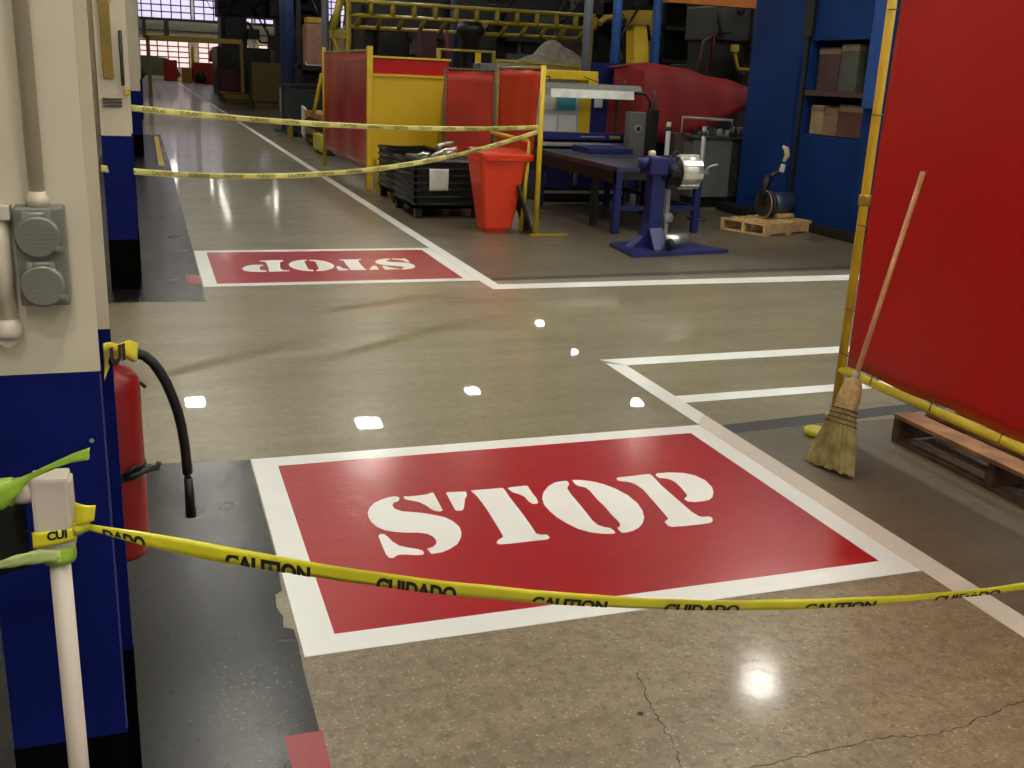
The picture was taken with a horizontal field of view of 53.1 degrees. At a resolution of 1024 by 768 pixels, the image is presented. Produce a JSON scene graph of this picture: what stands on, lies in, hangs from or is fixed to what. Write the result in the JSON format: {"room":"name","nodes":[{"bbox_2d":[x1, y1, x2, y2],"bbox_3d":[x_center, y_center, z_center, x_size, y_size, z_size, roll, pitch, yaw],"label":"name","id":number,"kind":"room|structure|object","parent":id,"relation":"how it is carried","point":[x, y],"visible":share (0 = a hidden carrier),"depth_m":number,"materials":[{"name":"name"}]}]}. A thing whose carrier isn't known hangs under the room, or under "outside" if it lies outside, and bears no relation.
{"room":"factory floor","nodes":[
{"label":"factory floor","id":0,"kind":"room"},
{"bbox_2d":[0,0,141,767],"bbox_3d":[-0.678,-3.314,0.841,0.200,8.900,0.320,-3,18,-19],"label":"column","id":1,"kind":"structure","parent":0,"point":[56,401],"depth_m":1.74,"materials":[{"name":"beige paint"}]},
{"bbox_2d":[0,201,22,347],"bbox_3d":[-0.651,-3.599,0.569,0.060,7.396,0.043,-3,18,-19],"label":"conduit","id":2,"kind":"object","parent":1,"relation":"attached to","point":[11,326],"visible":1,"depth_m":1.60,"materials":[{"name":"metal"}]},
{"bbox_2d":[11,0,48,206],"bbox_3d":[-0.582,-3.709,0.559,0.032,7.174,0.032,-3,18,-19],"label":"conduit","id":3,"kind":"object","parent":1,"relation":"attached to","point":[37,197],"visible":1,"depth_m":1.54,"materials":[{"name":"metal"}]},
{"bbox_2d":[12,204,71,306],"bbox_3d":[-0.734,-0.200,1.603,0.072,0.154,0.058,-3,18,-19],"label":"outlet box","id":4,"kind":"object","parent":1,"relation":"attached to","point":[40,233],"visible":0.99,"depth_m":1.58,"materials":[{"name":"grey metal"}]},
{"bbox_2d":[103,340,137,380],"bbox_3d":[-0.770,-0.063,2.031,0.027,0.083,0.188,3,17,2],"label":"bracket","id":5,"kind":"object","parent":1,"relation":"attached to","point":[128,350],"visible":1,"depth_m":1.99,"materials":[{"name":"yellow"}]},
{"bbox_2d":[113,348,196,561],"bbox_3d":[-0.881,0.153,2.240,0.229,0.540,0.321,7,17,13],"label":"fire extinguisher","id":6,"kind":"object","parent":1,"relation":"attached to","point":[134,470],"visible":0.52,"depth_m":2.29,"materials":[{"name":"red metal"}]},
{"bbox_2d":[86,0,141,289],"bbox_3d":[-2.570,-4.959,6.034,0.236,8.900,0.366,-3,18,-19],"label":"column","id":7,"kind":"structure","parent":0,"point":[106,18],"depth_m":6.90,"materials":[{"name":"beige paint"}]},
{"bbox_2d":[125,0,143,155],"bbox_3d":[-6.087,-8.093,15.936,0.200,8.900,0.316,-3,18,-19],"label":"column","id":8,"kind":"structure","parent":0,"point":[130,9],"depth_m":16.72,"materials":[{"name":"beige paint"}]},
{"bbox_2d":[98,135,205,302],"bbox_3d":[-5.313,-2.946,14.399,1.050,0.001,16.900,-3,18,-19],"label":"floor strip","id":9,"kind":"object","parent":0,"point":[167,255],"visible":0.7,"depth_m":9.17,"materials":[{"name":"black paint"}]},
{"bbox_2d":[0,460,319,767],"bbox_3d":[0.050,1.757,-0.452,1.048,0.001,10.150,-3,18,-19],"label":"floor strip","id":10,"kind":"object","parent":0,"point":[221,682],"visible":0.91,"depth_m":2.85,"materials":[{"name":"black paint"}]},
{"bbox_2d":[0,468,88,767],"bbox_3d":[-0.955,0.609,1.512,0.637,0.973,0.500,-3,18,-19],"label":"barrier post","id":11,"kind":"object","parent":10,"relation":"on","point":[51,495],"visible":0.69,"depth_m":1.50,"materials":[{"name":"white plastic"}]},
{"bbox_2d":[0,448,89,568],"bbox_3d":[-0.887,0.187,1.389,0.602,0.188,0.073,-3,18,-19],"label":"tape","id":12,"kind":"object","parent":11,"relation":"attached to","point":[9,489],"visible":0.93,"depth_m":1.45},
{"bbox_2d":[32,502,1023,609],"bbox_3d":[0.948,0.193,1.864,3.360,0.427,0.029,-2,17,-13],"label":"caution tape","id":13,"kind":"object","parent":11,"relation":"attached to","point":[84,514],"visible":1,"depth_m":1.64,"materials":[{"name":"yellow"}]},
{"bbox_2d":[285,730,330,767],"bbox_3d":[-0.463,0.886,2.368,0.089,0.001,0.265,-3,18,-19],"label":"paint patch","id":14,"kind":"object","parent":10,"relation":"on","point":[305,750],"visible":1,"depth_m":2.42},
{"bbox_2d":[139,17,272,37],"bbox_3d":[-18.720,-31.747,93.707,31.200,1.750,0.250,-3,18,-19],"label":"trim","id":15,"kind":"structure","parent":0,"point":[166,30],"depth_m":89.73,"materials":[{"name":"grey metal"}]},
{"bbox_2d":[142,78,428,250],"bbox_3d":[-17.069,-13.984,49.375,3.660,0.001,89.890,-3,18,-19],"label":"floor","id":16,"kind":"structure","parent":0,"point":[293,213],"depth_m":12.59,"materials":[{"name":"concrete"}]},
{"bbox_2d":[141,56,180,78],"bbox_3d":[-29.295,-26.003,84.302,3.900,1.834,4.100,-3,18,-19],"label":"trailer","id":17,"kind":"object","parent":16,"relation":"on","point":[156,62],"visible":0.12,"depth_m":82.46,"materials":[{"name":"grey metal"}]},
{"bbox_2d":[163,60,177,80],"bbox_3d":[-27.023,-24.806,81.120,1.000,1.600,2.000,-3,18,-19],"label":"bin","id":18,"kind":"object","parent":16,"relation":"on","point":[169,66],"visible":0.98,"depth_m":80.22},
{"bbox_2d":[146,35,244,95],"bbox_3d":[-14.131,-14.151,45.884,4.130,2.580,0.200,-3,18,-19],"label":"bar","id":19,"kind":"object","parent":16,"relation":"on","point":[148,37],"visible":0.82,"depth_m":45.44,"materials":[{"name":"yellow paint"}]},
{"bbox_2d":[176,81,496,284],"bbox_3d":[-15.064,-13.841,49.195,0.101,0.002,91.600,-3,18,-19],"label":"lane line","id":20,"kind":"object","parent":16,"relation":"on","point":[451,258],"visible":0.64,"depth_m":10.93,"materials":[{"name":"white paint"}]},
{"bbox_2d":[139,0,494,78],"bbox_3d":[-10.412,-32.691,96.953,49.300,9.000,0.370,-3,18,-19],"label":"wall","id":21,"kind":"structure","parent":0,"point":[150,24],"depth_m":90.88,"materials":[{"name":"beige"}]},
{"bbox_2d":[138,0,191,19],"bbox_3d":[-30.525,-33.547,89.079,5.000,3.450,0.220,-3,18,-19],"label":"window","id":22,"kind":"structure","parent":21,"relation":"in","point":[170,9],"depth_m":89.42,"materials":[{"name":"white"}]},
{"bbox_2d":[140,39,189,68],"bbox_3d":[-30.771,-29.095,90.400,4.500,2.350,0.220,-3,18,-19],"label":"window","id":23,"kind":"structure","parent":21,"relation":"in","point":[179,51],"depth_m":90.48,"materials":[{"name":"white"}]},
{"bbox_2d":[193,0,251,22],"bbox_3d":[-25.614,-33.834,90.762,5.000,3.450,0.220,-3,18,-19],"label":"window","id":24,"kind":"structure","parent":21,"relation":"in","point":[202,10],"depth_m":90.45,"materials":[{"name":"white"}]},
{"bbox_2d":[197,42,249,62],"bbox_3d":[-25.859,-29.382,92.083,4.500,2.350,0.220,-3,18,-19],"label":"window","id":25,"kind":"structure","parent":21,"relation":"in","point":[203,48],"depth_m":91.43,"materials":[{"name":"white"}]},
{"bbox_2d":[96,78,955,655],"bbox_3d":[7.009,-12.841,49.497,49.300,0.200,108.000,-3,18,-19],"label":"floor","id":26,"kind":"structure","parent":0,"point":[267,371],"depth_m":5.82,"materials":[{"name":"concrete"}]},
{"bbox_2d":[191,47,212,83],"bbox_3d":[-22.629,-24.002,77.359,2.930,2.600,2.100,-3,18,-19],"label":"forklift","id":27,"kind":"object","parent":26,"relation":"on","point":[202,73],"visible":0.59,"depth_m":76.43,"materials":[{"name":"red paint"}]},
{"bbox_2d":[194,248,477,286],"bbox_3d":[-1.490,-0.977,8.410,2.073,0.002,1.540,-3,18,-19],"label":"stop marking","id":28,"kind":"object","parent":26,"relation":"on","point":[217,268],"visible":1,"depth_m":8.31,"materials":[{"name":"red paint"}]},
{"bbox_2d":[251,425,920,656],"bbox_3d":[0.160,0.471,3.840,2.073,0.002,1.540,-3,18,-19],"label":"stop marking","id":29,"kind":"object","parent":26,"relation":"on","point":[678,512],"visible":1,"depth_m":3.67,"materials":[{"name":"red paint"}]},
{"bbox_2d":[601,360,703,423],"bbox_3d":[0.748,0.024,5.414,0.101,0.002,1.140,-3,18,-19],"label":"lane line","id":30,"kind":"object","parent":26,"relation":"on","point":[659,392],"visible":1,"depth_m":5.34,"materials":[{"name":"white paint"}]},
{"bbox_2d":[487,274,859,288],"bbox_3d":[2.036,-0.875,8.596,4.693,0.002,0.230,-3,18,-19],"label":"lane line","id":31,"kind":"object","parent":26,"relation":"on","point":[823,277],"visible":0.64,"depth_m":8.33,"materials":[{"name":"white paint"}]},
{"bbox_2d":[602,346,849,364],"bbox_3d":[3.160,-0.284,6.797,5.600,0.002,0.136,-4,18,-20],"label":"lane line","id":32,"kind":"object","parent":26,"relation":"on","point":[821,350],"visible":0.56,"depth_m":6.12,"materials":[{"name":"white paint"}]},
{"bbox_2d":[676,381,892,402],"bbox_3d":[3.436,-0.089,6.191,5.496,0.002,0.110,-4,18,-20],"label":"lane line","id":33,"kind":"object","parent":26,"relation":"on","point":[819,388],"visible":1,"depth_m":5.41,"materials":[{"name":"white paint"}]},
{"bbox_2d":[194,92,863,280],"bbox_3d":[-0.428,-8.776,34.519,17.495,0.001,52.480,-3,18,-19],"label":"floor","id":34,"kind":"structure","parent":0,"point":[586,250],"depth_m":10.38,"materials":[{"name":"grey concrete"}]},
{"bbox_2d":[217,69,244,91],"bbox_3d":[-13.211,-14.088,48.122,1.050,1.250,2.600,-3,18,-19],"label":"crate","id":35,"kind":"object","parent":34,"relation":"on","point":[227,80],"visible":0.79,"depth_m":46.90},
{"bbox_2d":[217,91,248,102],"bbox_3d":[-11.992,-12.324,44.018,1.000,0.340,3.800,-3,18,-19],"label":"yellow skid","id":36,"kind":"object","parent":34,"relation":"on","point":[239,97],"visible":1,"depth_m":42.43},
{"bbox_2d":[206,0,321,95],"bbox_3d":[-13.194,-19.187,53.336,6.680,8.010,4.300,-3,18,-19],"label":"machine","id":37,"kind":"object","parent":34,"relation":"on","point":[232,16],"visible":0.41,"depth_m":52.05,"materials":[{"name":"black metal"}]},
{"bbox_2d":[249,62,280,109],"bbox_3d":[-9.030,-10.916,37.546,1.050,1.620,1.000,-3,18,-19],"label":"tall cabinet","id":38,"kind":"object","parent":34,"relation":"on","point":[264,78],"visible":0.81,"depth_m":37.09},
{"bbox_2d":[273,0,294,131],"bbox_3d":[-5.401,-9.137,24.554,0.680,6.000,0.680,-3,18,-19],"label":"steel pole","id":39,"kind":"object","parent":34,"relation":"on","point":[286,7],"visible":0.54,"depth_m":24.71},
{"bbox_2d":[268,0,331,70],"bbox_3d":[-7.622,-13.384,41.697,4.471,4.077,3.225,-3,18,-19],"label":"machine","id":40,"kind":"object","parent":34,"relation":"on","point":[274,40],"visible":0.13,"depth_m":40.34,"materials":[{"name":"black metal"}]},
{"bbox_2d":[282,83,321,136],"bbox_3d":[-4.723,-6.411,23.998,1.120,1.160,1.280,-3,18,-19],"label":"bin","id":41,"kind":"object","parent":34,"relation":"on","point":[295,95],"visible":0.42,"depth_m":23.34,"materials":[{"name":"paint"}]},
{"bbox_2d":[305,110,322,143],"bbox_3d":[-3.558,-5.225,21.078,1.100,0.670,2.100,-3,18,-19],"label":"stack","id":42,"kind":"object","parent":34,"relation":"on","point":[319,113],"visible":0.27,"depth_m":21.15,"materials":[{"name":"cardboard"}]},
{"bbox_2d":[321,0,328,109],"bbox_3d":[-3.969,-7.978,21.778,0.312,5.500,0.312,-3,18,-19],"label":"steel pole","id":43,"kind":"object","parent":34,"relation":"on","point":[324,3],"visible":0.33,"depth_m":21.81,"materials":[{"name":"metal"}]},
{"bbox_2d":[313,132,336,155],"bbox_3d":[-3.522,-4.521,19.317,0.250,0.340,1.300,-3,18,-19],"label":"guard rail","id":44,"kind":"object","parent":34,"relation":"on","point":[317,137],"visible":0.57,"depth_m":19.23,"materials":[{"name":"yellow metal"}]},
{"bbox_2d":[311,47,365,167],"bbox_3d":[-2.602,-4.051,15.244,0.218,1.860,3.769,-3,18,-19],"label":"curtain","id":45,"kind":"object","parent":34,"relation":"on","point":[342,78],"visible":0.92,"depth_m":15.08,"materials":[{"name":"red plastic"}]},
{"bbox_2d":[295,0,409,83],"bbox_3d":[-4.163,-8.117,26.212,2.800,3.200,1.400,-3,18,-19],"label":"rack","id":46,"kind":"object","parent":34,"relation":"on","point":[301,76],"visible":0.16,"depth_m":25.22,"materials":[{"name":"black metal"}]},
{"bbox_2d":[303,24,330,64],"bbox_3d":[-4.843,-8.409,25.430,0.600,0.950,0.600,-3,18,-19],"label":"carton","id":47,"kind":"object","parent":46,"relation":"on","point":[312,33],"visible":0.57,"depth_m":25.14,"materials":[{"name":"cardboard"}]},
{"bbox_2d":[377,144,438,202],"bbox_3d":[-1.284,-2.641,12.867,0.640,0.642,0.885,-3,18,-19],"label":"steel container","id":48,"kind":"object","parent":34,"relation":"on","point":[386,177],"visible":0.44,"depth_m":12.81,"materials":[{"name":"black metal"}]},
{"bbox_2d":[366,46,450,193],"bbox_3d":[-1.313,-3.460,13.507,1.135,1.840,0.480,-3,18,-19],"label":"screen","id":49,"kind":"object","parent":34,"relation":"on","point":[399,90],"depth_m":13.60,"materials":[{"name":"yellow plastic"}]},
{"bbox_2d":[416,30,450,67],"bbox_3d":[-1.441,-5.330,18.925,0.617,2.291,0.300,-3,18,-19],"label":"duct","id":50,"kind":"object","parent":34,"relation":"on","point":[426,41],"visible":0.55,"depth_m":18.52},
{"bbox_2d":[393,154,475,218],"bbox_3d":[-0.860,-2.272,11.740,0.809,0.622,1.006,-3,18,-19],"label":"steel container","id":51,"kind":"object","parent":34,"relation":"on","point":[411,187],"visible":0.8,"depth_m":11.31,"materials":[{"name":"black metal"}]},
{"bbox_2d":[405,153,467,162],"bbox_3d":[-0.843,-2.422,11.687,0.600,0.340,0.800,-3,18,-19],"label":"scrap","id":52,"kind":"object","parent":51,"relation":"in","point":[412,156],"visible":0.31,"depth_m":11.38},
{"bbox_2d":[429,169,448,190],"bbox_3d":[-0.797,-2.227,11.192,0.216,0.235,0.014,-3,18,-19],"label":"paper sheet","id":53,"kind":"object","parent":51,"relation":"attached to","point":[439,178],"visible":1,"depth_m":11.19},
{"bbox_2d":[409,32,459,70],"bbox_3d":[-2.891,-10.059,32.288,3.950,3.530,2.166,-3,18,-19],"label":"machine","id":54,"kind":"object","parent":34,"relation":"on","point":[412,40],"visible":0.04,"depth_m":31.34,"materials":[{"name":"black metal"}]},
{"bbox_2d":[450,0,457,70],"bbox_3d":[-1.208,-7.144,21.153,0.280,4.500,0.280,-3,18,-19],"label":"steel pole","id":55,"kind":"object","parent":34,"relation":"on","point":[453,38],"visible":0.33,"depth_m":21.12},
{"bbox_2d":[328,0,597,70],"bbox_3d":[-0.935,-5.948,20.137,5.384,2.819,0.476,-3,18,-19],"label":"metal railing","id":56,"kind":"object","parent":34,"relation":"on","point":[334,34],"visible":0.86,"depth_m":19.57,"materials":[{"name":"metal"}]},
{"bbox_2d":[351,0,580,67],"bbox_3d":[-1.128,-7.747,23.117,5.089,4.531,2.166,-3,18,-19],"label":"machine","id":57,"kind":"object","parent":34,"relation":"on","point":[384,43],"visible":0.31,"depth_m":22.19,"materials":[{"name":"black metal"}]},
{"bbox_2d":[436,48,495,63],"bbox_3d":[-0.768,-4.416,16.629,0.990,1.919,0.100,-3,18,-19],"label":"pipe rail","id":58,"kind":"object","parent":34,"relation":"on","point":[438,52],"visible":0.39,"depth_m":16.39,"materials":[{"name":"metal"}]},
{"bbox_2d":[456,21,484,70],"bbox_3d":[-0.715,-4.716,16.886,0.480,2.350,0.473,-3,18,-19],"label":"drum","id":59,"kind":"object","parent":34,"relation":"on","point":[470,33],"visible":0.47,"depth_m":16.50,"materials":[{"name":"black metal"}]},
{"bbox_2d":[468,147,533,232],"bbox_3d":[-0.139,-1.993,10.556,0.570,0.830,0.578,-3,18,-19],"label":"bin","id":60,"kind":"object","parent":34,"relation":"on","point":[495,173],"visible":0.97,"depth_m":10.35,"materials":[{"name":"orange plastic"}]},
{"bbox_2d":[473,63,530,143],"bbox_3d":[-0.194,-4.232,16.451,0.850,1.720,0.400,-3,18,-19],"label":"screen frame","id":61,"kind":"object","parent":34,"relation":"on","point":[491,66],"visible":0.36,"depth_m":15.99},
{"bbox_2d":[442,65,567,236],"bbox_3d":[-0.122,-2.760,11.667,0.697,1.660,3.293,-2,17,-16],"label":"screen frame","id":62,"kind":"object","parent":34,"relation":"on","point":[469,97],"visible":0.78,"depth_m":12.10,"materials":[{"name":"yellow paint"}]},
{"bbox_2d":[101,129,538,178],"bbox_3d":[-1.249,-1.921,8.528,0.015,0.360,4.551,17,22,39],"label":"caution tape","id":63,"kind":"object","parent":62,"relation":"attached to","point":[147,172],"visible":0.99,"depth_m":8.20,"materials":[{"name":"plastic"}]},
{"bbox_2d":[131,105,538,130],"bbox_3d":[-1.139,-2.188,8.494,0.013,0.210,4.359,16,21,38],"label":"caution tape","id":64,"kind":"object","parent":62,"relation":"attached to","point":[135,108],"visible":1,"depth_m":8.05,"materials":[{"name":"plastic"}]},
{"bbox_2d":[445,70,493,157],"bbox_3d":[-0.548,-3.329,13.113,0.620,1.280,0.015,-3,18,-19],"label":"curtain","id":65,"kind":"object","parent":62,"relation":"hanging from","point":[469,95],"depth_m":13.05,"materials":[{"name":"plastic"}]},
{"bbox_2d":[497,69,540,154],"bbox_3d":[0.046,-2.789,11.214,0.059,1.250,2.242,-1,17,-10],"label":"curtain","id":66,"kind":"object","parent":62,"relation":"hanging from","point":[517,89],"depth_m":11.07,"materials":[{"name":"red plastic"}]},
{"bbox_2d":[516,185,532,233],"bbox_3d":[0.113,-1.757,10.556,0.231,0.589,0.300,-3,18,-19],"label":"leaning board","id":67,"kind":"object","parent":34,"relation":"on","point":[527,226],"visible":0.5,"depth_m":10.47,"materials":[{"name":"grey metal"}]},
{"bbox_2d":[495,59,580,83],"bbox_3d":[0.424,-4.461,17.156,1.580,1.807,0.080,-3,18,-19],"label":"pipe rail","id":68,"kind":"object","parent":34,"relation":"on","point":[497,61],"visible":0.41,"depth_m":16.88,"materials":[{"name":"metal"}]},
{"bbox_2d":[499,40,580,82],"bbox_3d":[0.327,-4.907,17.978,1.604,2.176,1.000,-3,18,-19],"label":"pile","id":69,"kind":"object","parent":34,"relation":"on","point":[550,51],"visible":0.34,"depth_m":17.54,"materials":[{"name":"grey fabric"}]},
{"bbox_2d":[521,69,637,201],"bbox_3d":[1.016,-3.269,13.546,1.610,1.650,0.674,-3,18,-19],"label":"workbench","id":70,"kind":"object","parent":34,"relation":"on","point":[605,125],"visible":0.36,"depth_m":13.49,"materials":[{"name":"yellow paint"}]},
{"bbox_2d":[543,114,556,130],"bbox_3d":[0.504,-3.465,13.601,0.180,0.210,0.006,-3,18,-19],"label":"poster","id":71,"kind":"object","parent":70,"relation":"attached to","point":[550,121],"visible":0.93,"depth_m":13.60,"materials":[{"name":"paper"}]},
{"bbox_2d":[557,97,575,110],"bbox_3d":[0.723,-3.716,13.601,0.260,0.170,0.006,-3,18,-19],"label":"poster","id":72,"kind":"object","parent":70,"relation":"attached to","point":[563,103],"visible":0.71,"depth_m":13.60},
{"bbox_2d":[558,115,575,131],"bbox_3d":[0.736,-3.478,13.681,0.250,0.210,0.006,-3,18,-19],"label":"poster","id":73,"kind":"object","parent":70,"relation":"attached to","point":[566,122],"visible":1,"depth_m":13.68,"materials":[{"name":"paper"}]},
{"bbox_2d":[545,76,651,108],"bbox_3d":[1.058,-3.716,13.423,1.498,0.589,0.568,-3,18,-19],"label":"light","id":74,"kind":"object","parent":70,"relation":"attached to","point":[570,90],"visible":0.81,"depth_m":13.21,"materials":[{"name":"white metal"}]},
{"bbox_2d":[507,0,653,63],"bbox_3d":[1.734,-8.789,27.704,4.221,4.131,2.166,-3,18,-19],"label":"machine","id":75,"kind":"object","parent":34,"relation":"on","point":[601,7],"visible":0.14,"depth_m":26.65,"materials":[{"name":"black metal"}]},
{"bbox_2d":[573,0,592,181],"bbox_3d":[1.128,-5.494,15.142,0.260,5.000,0.260,-3,18,-19],"label":"steel pole","id":76,"kind":"object","parent":34,"relation":"on","point":[588,7],"visible":0.44,"depth_m":15.19,"materials":[{"name":"metal"}]},
{"bbox_2d":[495,0,686,65],"bbox_3d":[2.989,-11.232,34.160,7.120,5.200,1.850,-3,18,-19],"label":"storage rack","id":77,"kind":"object","parent":34,"relation":"on","point":[674,16],"visible":0.05,"depth_m":35.55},
{"bbox_2d":[590,62,622,84],"bbox_3d":[1.424,-3.931,15.566,0.600,1.790,0.060,-3,18,-19],"label":"board","id":78,"kind":"object","parent":34,"relation":"on","point":[605,75],"visible":0.21,"depth_m":15.29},
{"bbox_2d":[610,0,622,63],"bbox_3d":[1.572,-5.520,15.294,0.280,5.000,0.280,-3,18,-19],"label":"steel pole","id":79,"kind":"object","parent":34,"relation":"on","point":[618,4],"visible":0.33,"depth_m":15.32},
{"bbox_2d":[535,148,705,233],"bbox_3d":[1.162,-2.291,11.975,1.040,0.694,2.460,-3,18,-19],"label":"work table","id":80,"kind":"object","parent":34,"relation":"on","point":[609,168],"visible":0.79,"depth_m":11.28,"materials":[{"name":"metal"}]},
{"bbox_2d":[572,144,632,153],"bbox_3d":[1.113,-2.891,12.633,0.600,0.070,0.500,-3,18,-19],"label":"tray","id":81,"kind":"object","parent":80,"relation":"on","point":[593,149],"visible":1,"depth_m":12.45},
{"bbox_2d":[597,6,652,63],"bbox_3d":[1.960,-4.830,17.035,1.184,2.712,0.700,-14,23,-43],"label":"robot arm","id":82,"kind":"object","parent":34,"relation":"on","point":[636,21],"visible":0.32,"depth_m":16.69,"materials":[{"name":"yellow paint"}]},
{"bbox_2d":[621,112,645,205],"bbox_3d":[1.558,-2.847,13.040,0.260,1.180,0.180,-3,18,-19],"label":"cabinet","id":83,"kind":"object","parent":34,"relation":"on","point":[635,122],"visible":0.69,"depth_m":12.90,"materials":[{"name":"grey metal"}]},
{"bbox_2d":[649,0,662,63],"bbox_3d":[2.267,-5.698,15.988,0.300,5.000,0.300,-3,18,-19],"label":"steel pole","id":84,"kind":"object","parent":34,"relation":"on","point":[658,4],"visible":0.33,"depth_m":15.99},
{"bbox_2d":[639,91,684,214],"bbox_3d":[1.816,-2.784,12.393,0.440,1.454,0.250,-3,18,-19],"label":"pillar","id":85,"kind":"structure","parent":34,"relation":"on","point":[652,115],"depth_m":12.28,"materials":[{"name":"black metal"}]},
{"bbox_2d":[609,150,727,257],"bbox_3d":[1.414,-1.784,9.879,1.102,0.951,0.878,-6,19,-27],"label":"stand","id":86,"kind":"object","parent":34,"relation":"on","point":[665,173],"visible":1,"depth_m":9.69,"materials":[{"name":"blue metal"}]},
{"bbox_2d":[607,62,747,189],"bbox_3d":[2.389,-3.793,15.204,2.534,1.816,1.180,-3,18,-19],"label":"tarp","id":87,"kind":"object","parent":34,"relation":"on","point":[680,92],"visible":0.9,"depth_m":14.64,"materials":[{"name":"fabric"}]},
{"bbox_2d":[686,126,706,220],"bbox_3d":[2.227,-2.485,12.110,0.240,1.080,0.240,-3,18,-19],"label":"rod","id":88,"kind":"object","parent":34,"relation":"on","point":[704,129],"visible":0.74,"depth_m":12.00,"materials":[{"name":"grey metal"}]},
{"bbox_2d":[664,132,742,206],"bbox_3d":[2.668,-2.862,13.725,1.080,0.910,0.800,-3,18,-19],"label":"base cabinet","id":89,"kind":"object","parent":34,"relation":"on","point":[721,183],"visible":0.48,"depth_m":13.37,"materials":[{"name":"grey metal"}]},
{"bbox_2d":[664,132,742,139],"bbox_3d":[2.687,-3.283,13.598,1.080,0.030,0.800,-3,18,-19],"label":"countertop","id":90,"kind":"structure","parent":89,"relation":"on","point":[687,135],"depth_m":13.23,"materials":[{"name":"grey metal"}]},
{"bbox_2d":[670,5,748,77],"bbox_3d":[6.216,-8.107,23.992,5.053,5.344,2.166,-3,18,-19],"label":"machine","id":91,"kind":"object","parent":34,"relation":"on","point":[743,49],"visible":0.02,"depth_m":23.29,"materials":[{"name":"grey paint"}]},
{"bbox_2d":[663,0,756,9],"bbox_3d":[3.990,-4.686,16.598,3.600,2.860,0.200,-3,18,-19],"label":"beam","id":92,"kind":"structure","parent":34,"relation":"on","point":[744,4],"depth_m":15.85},
{"bbox_2d":[685,6,755,127],"bbox_3d":[3.935,-5.508,17.685,2.810,3.803,1.536,-3,18,-19],"label":"machine","id":93,"kind":"object","parent":34,"relation":"on","point":[710,32],"visible":0.13,"depth_m":17.11,"materials":[{"name":"grey metal"}]},
{"bbox_2d":[720,214,811,236],"bbox_3d":[2.867,-1.796,11.565,0.863,0.130,0.621,-11,22,-39],"label":"wooden pallet","id":94,"kind":"object","parent":34,"relation":"on","point":[769,226],"visible":0.95,"depth_m":11.39,"materials":[{"name":"brown wood"}]},
{"bbox_2d":[755,145,796,218],"bbox_3d":[2.996,-2.277,11.552,0.432,0.812,0.316,-8,20,-31],"label":"drum","id":95,"kind":"object","parent":94,"relation":"on","point":[768,203],"visible":1,"depth_m":11.51,"materials":[{"name":"blue metal"}]},
{"bbox_2d":[715,0,900,245],"bbox_3d":[4.589,-3.647,10.903,2.270,4.200,4.850,-3,18,-19],"label":"storage cabinet","id":96,"kind":"object","parent":34,"relation":"on","point":[824,173],"visible":0.47,"depth_m":11.77,"materials":[{"name":"blue metal"}]},
{"bbox_2d":[809,105,839,134],"bbox_3d":[3.623,-3.015,11.714,0.350,0.320,0.242,-3,18,-19],"label":"carton","id":97,"kind":"object","parent":96,"relation":"on","point":[817,111],"visible":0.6,"depth_m":11.64,"materials":[{"name":"beige cardboard"}]},
{"bbox_2d":[816,47,841,90],"bbox_3d":[3.679,-3.512,11.466,0.350,0.460,0.382,-3,18,-19],"label":"carton","id":98,"kind":"object","parent":96,"relation":"on","point":[830,58],"visible":0.42,"depth_m":11.39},
{"bbox_2d":[822,107,839,135],"bbox_3d":[3.707,-2.931,11.482,0.350,0.300,0.242,-3,18,-19],"label":"carton","id":99,"kind":"object","parent":96,"relation":"on","point":[831,118],"visible":0.48,"depth_m":11.41,"materials":[{"name":"cardboard"}]},
{"bbox_2d":[804,90,862,97],"bbox_3d":[3.853,-3.198,11.351,0.720,0.060,1.060,-3,18,-19],"label":"shelf","id":100,"kind":"object","parent":96,"relation":"attached to","point":[807,93],"depth_m":11.31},
{"bbox_2d":[836,105,863,138],"bbox_3d":[3.822,-2.850,11.161,0.350,0.340,0.422,-3,18,-19],"label":"carton","id":101,"kind":"object","parent":96,"relation":"on","point":[850,116],"visible":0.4,"depth_m":11.11,"materials":[{"name":"cardboard"}]},
{"bbox_2d":[837,44,869,91],"bbox_3d":[3.799,-3.422,11.132,0.350,0.490,0.312,-3,18,-19],"label":"carton","id":102,"kind":"object","parent":96,"relation":"on","point":[854,59],"visible":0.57,"depth_m":11.01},
{"bbox_2d":[301,571,1023,767],"bbox_3d":[1.797,1.898,-0.658,2.160,0.001,8.560,-3,18,-19],"label":"floor","id":103,"kind":"structure","parent":0,"point":[729,688],"depth_m":2.73,"materials":[{"name":"concrete"}]},
{"bbox_2d":[722,401,1023,615],"bbox_3d":[7.631,0.948,3.367,11.510,0.002,8.560,-3,18,-19],"label":"floor","id":104,"kind":"structure","parent":0,"point":[971,530],"depth_m":4.14,"materials":[{"name":"grey concrete"}]},
{"bbox_2d":[698,415,1023,637],"bbox_3d":[2.226,1.321,1.321,0.101,0.002,8.178,-3,18,-19],"label":"lane line","id":105,"kind":"object","parent":104,"relation":"on","point":[990,605],"visible":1,"depth_m":3.77,"materials":[{"name":"white paint"}]},
{"bbox_2d":[803,171,925,477],"bbox_3d":[1.483,-0.269,4.373,0.251,1.249,0.561,12,19,30],"label":"broom","id":106,"kind":"object","parent":104,"relation":"on","point":[834,445],"visible":1,"depth_m":4.35,"materials":[{"name":"wicker"}]},
{"bbox_2d":[825,0,1023,455],"bbox_3d":[2.125,-0.754,3.396,0.090,2.770,2.960,-3,18,-19],"label":"screen","id":107,"kind":"object","parent":104,"relation":"on","point":[948,332],"visible":0.97,"depth_m":4.27,"materials":[{"name":"fabric"}]},
{"bbox_2d":[891,410,1023,507],"bbox_3d":[2.432,0.345,4.366,1.004,0.135,1.211,-3,18,-19],"label":"wooden pallet","id":108,"kind":"object","parent":104,"relation":"on","point":[1004,470],"visible":0.6,"depth_m":4.40,"materials":[{"name":"brown wood"}]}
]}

